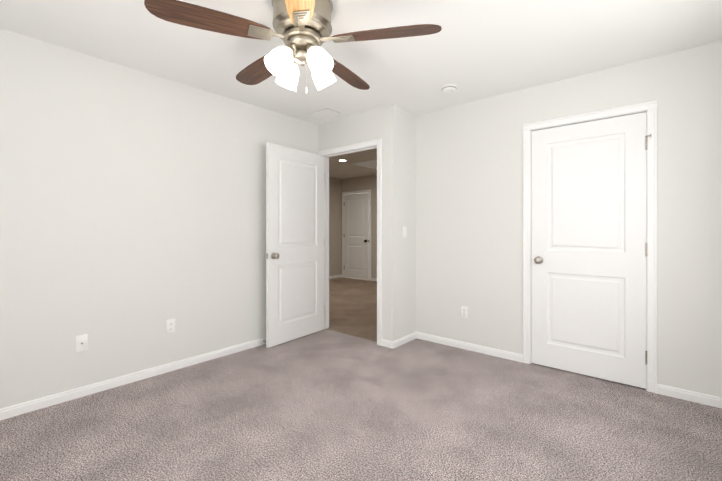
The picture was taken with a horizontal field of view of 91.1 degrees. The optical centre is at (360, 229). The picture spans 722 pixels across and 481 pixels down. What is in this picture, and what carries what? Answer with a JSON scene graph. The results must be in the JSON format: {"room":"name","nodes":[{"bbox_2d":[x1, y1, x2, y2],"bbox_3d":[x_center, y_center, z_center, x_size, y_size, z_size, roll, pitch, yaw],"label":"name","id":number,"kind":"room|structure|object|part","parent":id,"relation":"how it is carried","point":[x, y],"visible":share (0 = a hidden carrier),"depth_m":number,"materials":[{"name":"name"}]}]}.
{"room":"empty bedroom","nodes":[
{"label":"empty bedroom","id":0,"kind":"room"},
{"bbox_2d":[0,28,317,408],"bbox_3d":[-1.831,-0.038,2.762,0.110,2.430,3.945,0,0,40],"label":"wall","id":1,"kind":"structure","parent":0,"point":[132,210],"depth_m":2.68,"materials":[{"name":"white paint"}]},
{"bbox_2d":[76,334,87,352],"bbox_3d":[-1.970,0.801,2.502,0.016,0.115,0.070,0,0,40],"label":"outlet","id":2,"kind":"object","parent":1,"relation":"attached to","point":[81,342],"visible":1,"depth_m":2.50,"materials":[{"name":"white plastic"}]},
{"bbox_2d":[0,337,265,419],"bbox_3d":[-1.749,1.143,2.764,0.013,0.068,3.835,0,0,40],"label":"baseboard","id":3,"kind":"structure","parent":1,"relation":"attached to","point":[86,390],"depth_m":2.66,"materials":[{"name":"white paint"}]},
{"bbox_2d":[166,318,174,333],"bbox_3d":[-1.587,0.801,2.958,0.008,0.115,0.070,0,0,40],"label":"outlet","id":4,"kind":"object","parent":1,"relation":"attached to","point":[170,325],"visible":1,"depth_m":2.95,"materials":[{"name":"white plastic"}]},
{"bbox_2d":[329,178,341,275],"bbox_3d":[-1.626,-0.042,7.556,0.110,2.430,3.625,0,0,40],"label":"wall","id":5,"kind":"structure","parent":0,"point":[335,226],"depth_m":8.65,"materials":[{"name":"beige paint"}]},
{"bbox_2d":[329,274,341,278],"bbox_3d":[-1.573,1.139,7.512,0.028,0.068,3.405,0,0,40],"label":"baseboard","id":6,"kind":"structure","parent":5,"relation":"attached to","point":[339,276],"depth_m":8.63,"materials":[{"name":"white paint"}]},
{"bbox_2d":[318,104,398,340],"bbox_3d":[-0.104,-0.039,3.955,1.195,2.430,0.110,0,0,40],"label":"wall","id":7,"kind":"structure","parent":0,"point":[380,122],"depth_m":3.59,"materials":[{"name":"white paint"}]},
{"bbox_2d":[265,142,323,347],"bbox_3d":[-0.686,0.149,3.837,0.174,2.030,0.832,0,0,36],"label":"bedroom door","id":8,"kind":"structure","parent":7,"relation":"in","point":[294,255],"depth_m":3.77,"materials":[{"name":"white paint"}]},
{"bbox_2d":[318,138,381,345],"bbox_3d":[-0.110,0.120,3.960,0.942,2.112,0.144,0,0,40],"label":"door frame","id":9,"kind":"structure","parent":7,"relation":"attached to","point":[355,147],"depth_m":3.81,"materials":[{"name":"white paint"}]},
{"bbox_2d":[342,175,376,277],"bbox_3d":[1.092,-0.042,7.552,4.035,2.430,0.110,0,0,40],"label":"wall","id":10,"kind":"structure","parent":0,"point":[361,183],"depth_m":8.18,"materials":[{"name":"beige paint"}]},
{"bbox_2d":[344,193,368,279],"bbox_3d":[-0.111,0.145,8.508,0.804,2.030,0.174,0,0,42],"label":"door","id":11,"kind":"structure","parent":10,"relation":"in","point":[356,236],"depth_m":8.49,"materials":[{"name":"white paint"}]},
{"bbox_2d":[342,189,370,280],"bbox_3d":[-0.081,0.117,8.539,0.914,2.112,0.128,0,0,40],"label":"door frame","id":12,"kind":"structure","parent":10,"relation":"attached to","point":[356,192],"depth_m":8.44,"materials":[{"name":"white paint"}]},
{"bbox_2d":[0,277,721,480],"bbox_3d":[0.164,1.205,4.561,6.720,0.060,9.270,0,0,40],"label":"floor","id":13,"kind":"structure","parent":0,"point":[326,405],"depth_m":2.16,"materials":[{"name":"grey carpet"}]},
{"bbox_2d":[0,0,721,178],"bbox_3d":[0.164,-1.295,4.559,6.720,0.080,9.270,0,0,40],"label":"ceiling","id":14,"kind":"structure","parent":0,"point":[473,50],"depth_m":2.39,"materials":[{"name":"white paint"}]},
{"bbox_2d":[144,0,441,93],"bbox_3d":[-0.347,-0.990,2.016,1.410,0.525,1.436,0,0,40],"label":"ceiling fan","id":15,"kind":"object","parent":14,"relation":"hanging from","point":[303,29],"visible":1,"depth_m":1.87,"materials":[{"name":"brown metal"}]},
{"bbox_3d":[-0.708,-1.044,1.787,0.660,0.038,0.148,0,0,-26],"label":"blade","id":16,"kind":"part","parent":15,"relation":"part of","materials":[{"name":"brown wood"}]},
{"bbox_3d":[-0.618,-1.044,2.279,0.148,0.038,0.660,0,0,-44],"label":"blade","id":17,"kind":"part","parent":15,"relation":"part of","materials":[{"name":"brown wood"}]},
{"bbox_3d":[-0.268,-1.044,1.550,0.148,0.038,0.660,0,0,-8],"label":"blade","id":18,"kind":"part","parent":15,"relation":"part of","materials":[{"name":"brown wood"}]},
{"bbox_3d":[-0.122,-1.044,2.345,0.148,0.038,0.660,0,0,28],"label":"blade","id":19,"kind":"part","parent":15,"relation":"part of","materials":[{"name":"brown wood"}]},
{"bbox_3d":[0.093,-1.044,1.894,0.660,0.038,0.148,0,0,10],"label":"blade","id":20,"kind":"part","parent":15,"relation":"part of","materials":[{"name":"brown wood"}]},
{"bbox_2d":[308,108,340,119],"bbox_3d":[-0.401,-1.247,3.822,0.315,0.014,0.205,0,0,40],"label":"ceiling vent","id":21,"kind":"object","parent":14,"relation":"in","point":[323,113],"visible":0.98,"depth_m":3.80,"materials":[{"name":"white plastic"}]},
{"bbox_2d":[350,159,376,168],"bbox_3d":[0.270,-1.250,6.767,0.600,0.012,0.750,0,0,40],"label":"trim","id":22,"kind":"structure","parent":14,"relation":"attached to","point":[372,164],"depth_m":6.70,"materials":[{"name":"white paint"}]},
{"bbox_2d":[441,84,456,92],"bbox_3d":[0.774,-1.234,3.113,0.132,0.040,0.132,0,0,40],"label":"smoke detector","id":23,"kind":"object","parent":14,"relation":"attached to","point":[450,88],"visible":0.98,"depth_m":3.07,"materials":[{"name":"white plastic"}]},
{"bbox_2d":[399,107,415,338],"bbox_3d":[0.488,-0.039,3.814,0.110,2.430,0.445,0,0,40],"label":"wall","id":24,"kind":"structure","parent":0,"point":[407,218],"depth_m":3.73,"materials":[{"name":"white paint"}]},
{"bbox_2d":[388,332,415,348],"bbox_3d":[0.454,1.142,3.679,0.013,0.068,0.438,0,0,40],"label":"baseboard","id":25,"kind":"structure","parent":24,"relation":"attached to","point":[391,344],"depth_m":3.63,"materials":[{"name":"white paint"}]},
{"bbox_2d":[403,226,406,236],"bbox_3d":[0.457,0.019,3.683,0.012,0.115,0.070,0,0,40],"label":"light switch","id":26,"kind":"object","parent":24,"relation":"attached to","point":[404,231],"visible":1,"depth_m":3.68,"materials":[{"name":"white plastic"}]},
{"bbox_2d":[416,41,721,396],"bbox_3d":[1.578,-0.039,3.108,2.465,2.430,0.110,0,0,40],"label":"wall","id":27,"kind":"structure","parent":0,"point":[469,205],"depth_m":3.02,"materials":[{"name":"white paint"}]},
{"bbox_2d":[461,306,467,317],"bbox_3d":[1.022,0.811,3.504,0.070,0.115,0.008,0,0,40],"label":"outlet","id":28,"kind":"object","parent":27,"relation":"attached to","point":[464,311],"visible":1,"depth_m":3.50,"materials":[{"name":"white plastic"}]},
{"bbox_2d":[416,332,522,362],"bbox_3d":[1.020,1.142,3.503,1.103,0.068,0.013,0,0,40],"label":"baseboard","id":29,"kind":"structure","parent":27,"relation":"attached to","point":[517,357],"depth_m":3.44,"materials":[{"name":"white paint"}]},
{"bbox_2d":[523,100,656,393],"bbox_3d":[1.822,0.121,2.889,0.914,2.112,0.128,0,0,40],"label":"door frame","id":30,"kind":"structure","parent":27,"relation":"attached to","point":[649,108],"depth_m":2.60,"materials":[{"name":"white paint"}]},
{"bbox_2d":[531,112,651,388],"bbox_3d":[1.813,0.150,2.858,0.825,2.030,0.174,0,0,40],"label":"closet door","id":31,"kind":"structure","parent":27,"relation":"in","point":[588,249],"depth_m":2.82,"materials":[{"name":"white paint"}]},
{"bbox_2d":[657,384,721,407],"bbox_3d":[2.291,1.143,2.422,0.408,0.068,0.013,0,0,40],"label":"baseboard","id":32,"kind":"structure","parent":27,"relation":"attached to","point":[692,396],"depth_m":2.44,"materials":[{"name":"white paint"}]}
]}

